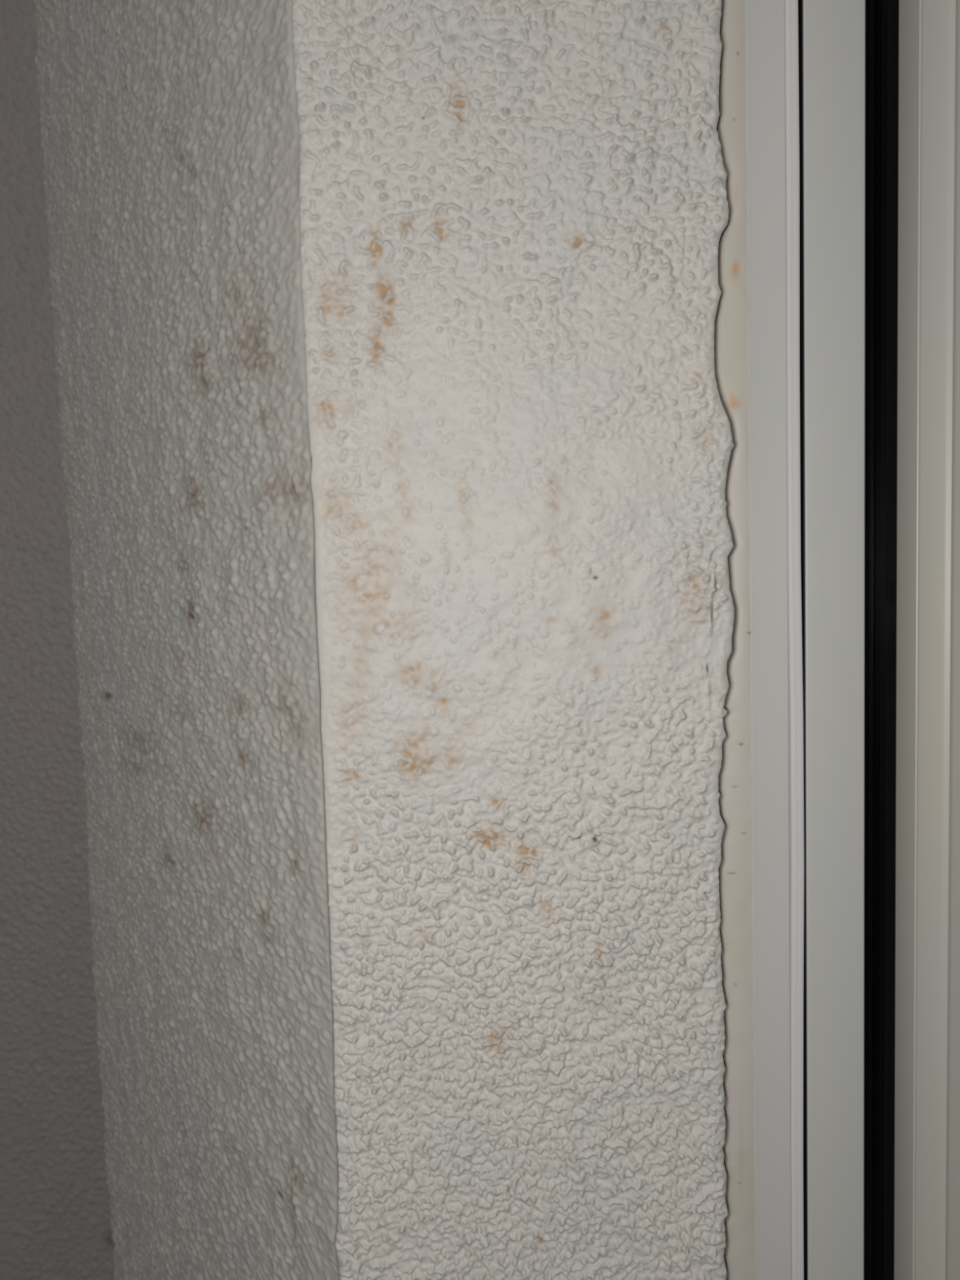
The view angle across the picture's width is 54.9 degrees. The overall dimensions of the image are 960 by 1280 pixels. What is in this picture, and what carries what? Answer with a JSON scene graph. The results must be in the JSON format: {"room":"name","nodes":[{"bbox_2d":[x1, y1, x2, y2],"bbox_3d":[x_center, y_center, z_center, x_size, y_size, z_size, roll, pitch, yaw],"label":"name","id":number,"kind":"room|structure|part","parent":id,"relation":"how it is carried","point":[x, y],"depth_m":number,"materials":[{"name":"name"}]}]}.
{"room":"room window corner","nodes":[
{"label":"room window corner","id":0,"kind":"room"},
{"bbox_2d":[0,0,114,1279],"bbox_3d":[-0.900,-0.124,0.679,1.279,2.400,0.004,-2,4,0],"label":"wall","id":1,"kind":"structure","parent":0,"point":[55,1215],"depth_m":0.70,"materials":[{"name":"grey paint"}]},
{"bbox_2d":[33,0,339,1279],"bbox_3d":[-0.141,-0.136,0.519,0.172,2.400,0.475,-2,4,0],"label":"wall","id":2,"kind":"structure","parent":0,"point":[169,131],"depth_m":0.37,"materials":[{"name":"white paint"}]},
{"bbox_2d":[292,0,734,1279],"bbox_3d":[0.010,-0.122,0.286,0.135,2.400,0.017,-2,4,0],"label":"wall","id":3,"kind":"structure","parent":0,"point":[514,214],"depth_m":0.29,"materials":[{"name":"white paint"}]},
{"bbox_2d":[714,0,959,1279],"bbox_3d":[0.684,-0.144,0.298,1.224,2.400,0.027,-2,4,0],"label":"window","id":4,"kind":"structure","parent":3,"relation":"in","point":[789,334],"depth_m":0.30,"materials":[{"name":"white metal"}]},
{"bbox_3d":[0.088,-0.125,0.292,0.014,2.400,0.012,-2,4,0],"label":"frame","id":5,"kind":"part","parent":4,"relation":"part of","materials":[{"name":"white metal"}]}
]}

